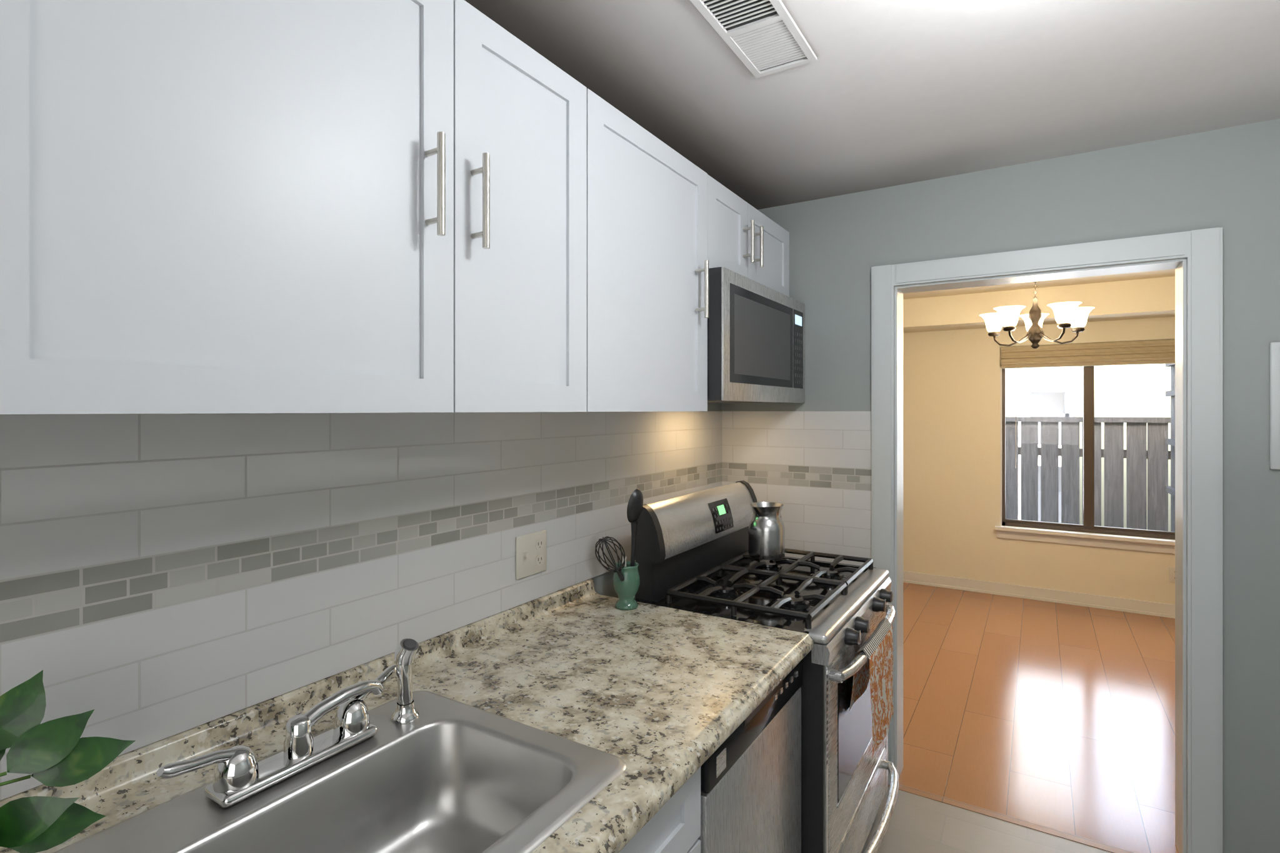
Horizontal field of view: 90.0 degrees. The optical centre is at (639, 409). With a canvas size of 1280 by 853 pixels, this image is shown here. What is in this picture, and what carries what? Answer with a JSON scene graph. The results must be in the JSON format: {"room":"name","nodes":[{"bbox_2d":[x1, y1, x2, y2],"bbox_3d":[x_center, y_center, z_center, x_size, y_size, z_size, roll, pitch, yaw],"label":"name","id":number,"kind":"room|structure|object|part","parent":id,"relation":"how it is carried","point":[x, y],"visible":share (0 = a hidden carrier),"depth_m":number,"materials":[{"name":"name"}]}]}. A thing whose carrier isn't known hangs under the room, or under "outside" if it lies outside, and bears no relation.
{"room":"kitchen","nodes":[
{"label":"kitchen","id":0,"kind":"room"},
{"bbox_2d":[590,403,721,598],"bbox_3d":[-0.930,0.304,1.042,0.136,2.437,5.018,0,0,32],"label":"wall","id":1,"kind":"structure","parent":0,"point":[603,584],"depth_m":2.23,"materials":[{"name":"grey paint"}]},
{"bbox_2d":[0,0,586,414],"bbox_3d":[-0.540,-0.387,1.167,0.391,0.782,1.073,0,0,32],"label":"upper cabinet","id":2,"kind":"object","parent":1,"relation":"attached to","point":[289,206],"visible":1,"depth_m":0.93,"materials":[{"name":"white wood"}]},
{"bbox_2d":[0,411,871,800],"bbox_3d":[-0.492,0.613,0.969,0.683,1.218,4.408,0,0,32],"label":"tile backsplash","id":3,"kind":"structure","parent":1,"relation":"attached to","point":[162,576],"depth_m":1.30,"materials":[{"name":"white tile"}]},
{"bbox_2d":[515,530,546,579],"bbox_3d":[-0.313,0.421,1.869,0.016,0.122,0.131,0,0,32],"label":"outlet","id":4,"kind":"object","parent":3,"relation":"attached to","point":[530,554],"visible":1,"depth_m":1.86,"materials":[{"name":"white plastic"}]},
{"bbox_2d":[586,88,708,411],"bbox_3d":[-0.082,-0.387,1.903,0.391,0.782,0.660,0,0,32],"label":"upper cabinet","id":5,"kind":"object","parent":1,"relation":"attached to","point":[647,289],"visible":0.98,"depth_m":1.77,"materials":[{"name":"white wood"}]},
{"bbox_2d":[707,174,789,296],"bbox_3d":[0.321,-0.623,2.552,0.389,0.310,0.860,0,0,32],"label":"upper cabinet","id":6,"kind":"object","parent":1,"relation":"attached to","point":[745,239],"visible":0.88,"depth_m":2.36,"materials":[{"name":"white wood"}]},
{"bbox_2d":[707,266,804,403],"bbox_3d":[0.327,-0.248,2.546,0.404,0.436,0.856,0,0,32],"label":"microwave","id":7,"kind":"object","parent":6,"relation":"attached to","point":[755,342],"visible":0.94,"depth_m":2.29,"materials":[{"name":"silver metal"}]},
{"bbox_2d":[464,0,1279,299],"bbox_3d":[0.956,-0.955,1.805,5.471,0.080,8.308,0,0,32],"label":"ceiling","id":8,"kind":"structure","parent":0,"point":[878,94],"depth_m":1.78,"materials":[{"name":"paint"}]},
{"bbox_2d":[690,0,816,78],"bbox_3d":[0.265,-0.910,1.506,0.167,0.008,0.469,0,0,32],"label":"ceiling vent","id":9,"kind":"object","parent":8,"relation":"in","point":[761,38],"visible":1,"depth_m":1.54,"materials":[{"name":"white metal"}]},
{"bbox_2d":[979,281,1094,348],"bbox_3d":[2.352,-0.638,3.815,0.592,0.551,0.574,0,0,32],"label":"chandelier","id":10,"kind":"object","parent":8,"relation":"hanging from","point":[1069,314],"visible":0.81,"depth_m":3.72,"materials":[{"name":"white glass"}]},
{"bbox_2d":[861,786,1112,852],"bbox_3d":[0.161,1.552,0.260,2.814,0.060,4.843,0,0,32],"label":"floor","id":11,"kind":"structure","parent":0,"point":[919,824],"depth_m":2.30,"materials":[{"name":"tile"}]},
{"bbox_2d":[618,766,700,852],"bbox_3d":[-0.886,1.085,0.239,0.742,0.874,2.752,0,0,32],"label":"base cabinet","id":12,"kind":"object","parent":11,"relation":"on","point":[672,825],"visible":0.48,"depth_m":1.15,"materials":[{"name":"white wood"}]},
{"bbox_2d":[0,578,813,852],"bbox_3d":[-0.739,0.604,0.504,0.754,0.086,3.358,0,0,32],"label":"countertop","id":13,"kind":"structure","parent":12,"relation":"on","point":[662,702],"depth_m":1.36,"materials":[{"name":"stone"}]},
{"bbox_2d":[0,670,135,852],"bbox_3d":[-0.853,0.474,0.700,0.197,0.264,0.493,0,0,40],"label":"plant","id":14,"kind":"object","parent":13,"relation":"on","point":[59,752],"visible":1,"depth_m":0.83,"materials":[{"name":"plant"}]},
{"bbox_2d":[156,638,419,808],"bbox_3d":[-0.571,0.525,1.094,0.078,0.151,0.440,0,0,32],"label":"faucet","id":15,"kind":"object","parent":13,"relation":"on","point":[241,773],"visible":1,"depth_m":1.08,"materials":[{"name":"silver metal"}]},
{"bbox_2d":[52,690,626,852],"bbox_3d":[-0.476,0.692,0.875,0.552,0.186,0.875,0,0,32],"label":"sink","id":16,"kind":"object","parent":13,"relation":"in","point":[441,774],"visible":0.96,"depth_m":1.12,"materials":[{"name":"metal"}]},
{"bbox_2d":[595,488,643,610],"bbox_3d":[-0.067,0.424,1.910,0.090,0.365,0.220,0,0,25],"label":"utensil crock","id":17,"kind":"object","parent":13,"relation":"on","point":[626,580],"visible":1,"depth_m":1.94,"materials":[{"name":"green ceramic"}]},
{"bbox_2d":[697,659,802,852],"bbox_3d":[0.003,1.088,1.664,0.676,0.868,0.591,0,0,32],"label":"dishwasher","id":18,"kind":"object","parent":11,"relation":"on","point":[750,784],"visible":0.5,"depth_m":1.48,"materials":[{"name":"silver metal"}]},
{"bbox_2d":[634,480,898,852],"bbox_3d":[0.482,0.912,2.228,0.736,1.220,0.851,0,0,32],"label":"stove","id":19,"kind":"object","parent":11,"relation":"on","point":[692,553],"visible":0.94,"depth_m":2.04,"materials":[{"name":"silver metal"}]},
{"bbox_2d":[748,501,784,559],"bbox_3d":[0.489,0.457,2.443,0.137,0.196,0.202,0,0,32],"label":"pitcher","id":20,"kind":"object","parent":19,"relation":"on","point":[766,534],"visible":1,"depth_m":2.38,"materials":[{"name":"metal"}]},
{"bbox_3d":[0.743,1.067,2.066,0.122,0.746,0.779,0,0,32],"label":"door","id":21,"kind":"part","parent":19,"relation":"part of","materials":[{"name":"silver metal"}]},
{"bbox_2d":[848,618,893,757],"bbox_3d":[0.742,0.864,2.031,0.077,0.316,0.346,0,0,32],"label":"hanging towel","id":22,"kind":"object","parent":19,"relation":"hanging from","point":[876,669],"visible":0.9,"depth_m":2.00,"materials":[{"name":"brown fabric"}]},
{"bbox_2d":[721,118,1279,852],"bbox_3d":[1.378,0.304,2.481,5.199,2.437,0.136,0,0,32],"label":"wall","id":23,"kind":"structure","parent":0,"point":[1227,179],"depth_m":2.13,"materials":[{"name":"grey paint"}]},
{"bbox_2d":[871,227,1222,852],"bbox_3d":[1.457,0.467,2.418,1.089,2.111,0.167,0,0,32],"label":"door frame","id":24,"kind":"structure","parent":23,"relation":"attached to","point":[1192,259],"depth_m":2.13,"materials":[{"name":"paint"}]},
{"bbox_2d":[1269,341,1279,469],"bbox_3d":[2.114,-0.013,1.930,0.314,0.400,0.020,0,0,32],"label":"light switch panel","id":25,"kind":"object","parent":23,"relation":"attached to","point":[1274,405],"visible":1,"depth_m":2.00,"materials":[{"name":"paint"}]},
{"bbox_2d":[888,783,1136,852],"bbox_3d":[1.417,1.551,2.353,1.602,0.062,0.040,0,0,32],"label":"threshold","id":26,"kind":"object","parent":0,"point":[1067,835],"visible":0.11,"depth_m":2.37,"materials":[{"name":"brown wood"}]},
{"bbox_2d":[898,582,1178,852],"bbox_3d":[2.247,1.552,3.877,5.471,0.060,3.425,0,0,32],"label":"floor","id":27,"kind":"structure","parent":0,"point":[1060,717],"depth_m":3.23,"materials":[{"name":"laminate"}]},
{"bbox_2d":[903,276,1174,604],"bbox_3d":[3.009,0.304,5.100,5.199,2.437,0.542,0,0,32],"label":"wall","id":28,"kind":"structure","parent":0,"point":[951,434],"depth_m":5.32,"materials":[{"name":"beige paint"}]},
{"bbox_2d":[995,346,1174,553],"bbox_3d":[3.494,0.265,4.981,1.277,1.575,0.141,0,0,32],"label":"window","id":29,"kind":"structure","parent":28,"relation":"in","point":[1088,525],"depth_m":5.00,"materials":[{"name":"glass"}]},
{"bbox_2d":[1000,338,1174,458],"bbox_3d":[3.472,-0.023,4.947,1.200,0.990,0.082,0,0,32],"label":"window blind","id":30,"kind":"object","parent":29,"relation":"attached to","point":[1147,352],"visible":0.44,"depth_m":4.92,"materials":[{"name":"brown wood"}]},
{"bbox_2d":[1168,566,1174,583],"bbox_3d":[3.922,1.210,4.686,0.079,0.115,0.008,0,0,32],"label":"outlet","id":31,"kind":"object","parent":28,"relation":"attached to","point":[1171,574],"visible":0.35,"depth_m":4.70,"materials":[{"name":"beige plastic"}]},
{"label":"outside","id":32,"kind":"structure","parent":0,"visible":0},
{"bbox_3d":[3.639,1.657,6.113,15.824,0.230,1.842,0,0,32],"label":"ground","id":33,"kind":"structure","parent":32,"visible":0},
{"bbox_2d":[1005,363,1174,531],"bbox_3d":[4.184,0.532,5.700,5.882,1.980,1.650,0,0,32],"label":"fence","id":34,"kind":"object","parent":33,"relation":"on","point":[1155,459],"depth_m":6.35,"materials":[{"name":"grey wood"}]},
{"bbox_3d":[2.283,0.304,3.935,5.471,2.437,3.289,0,0,32],"label":"wall","id":35,"kind":"structure","parent":0,"visible":0},
{"bbox_2d":[903,570,1174,618],"bbox_3d":[3.074,1.475,5.205,5.199,0.095,0.024,0,0,32],"label":"baseboard","id":36,"kind":"structure","parent":35,"relation":"attached to","point":[1123,605],"depth_m":5.08,"materials":[{"name":"paint"}]},
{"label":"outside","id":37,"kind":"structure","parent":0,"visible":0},
{"bbox_2d":[1005,366,1074,523],"bbox_3d":[8.513,-0.478,30.993,20.402,28.000,9.268,0,0,32],"label":"buildings","id":38,"kind":"structure","parent":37,"point":[1044,387],"depth_m":23.18}
]}

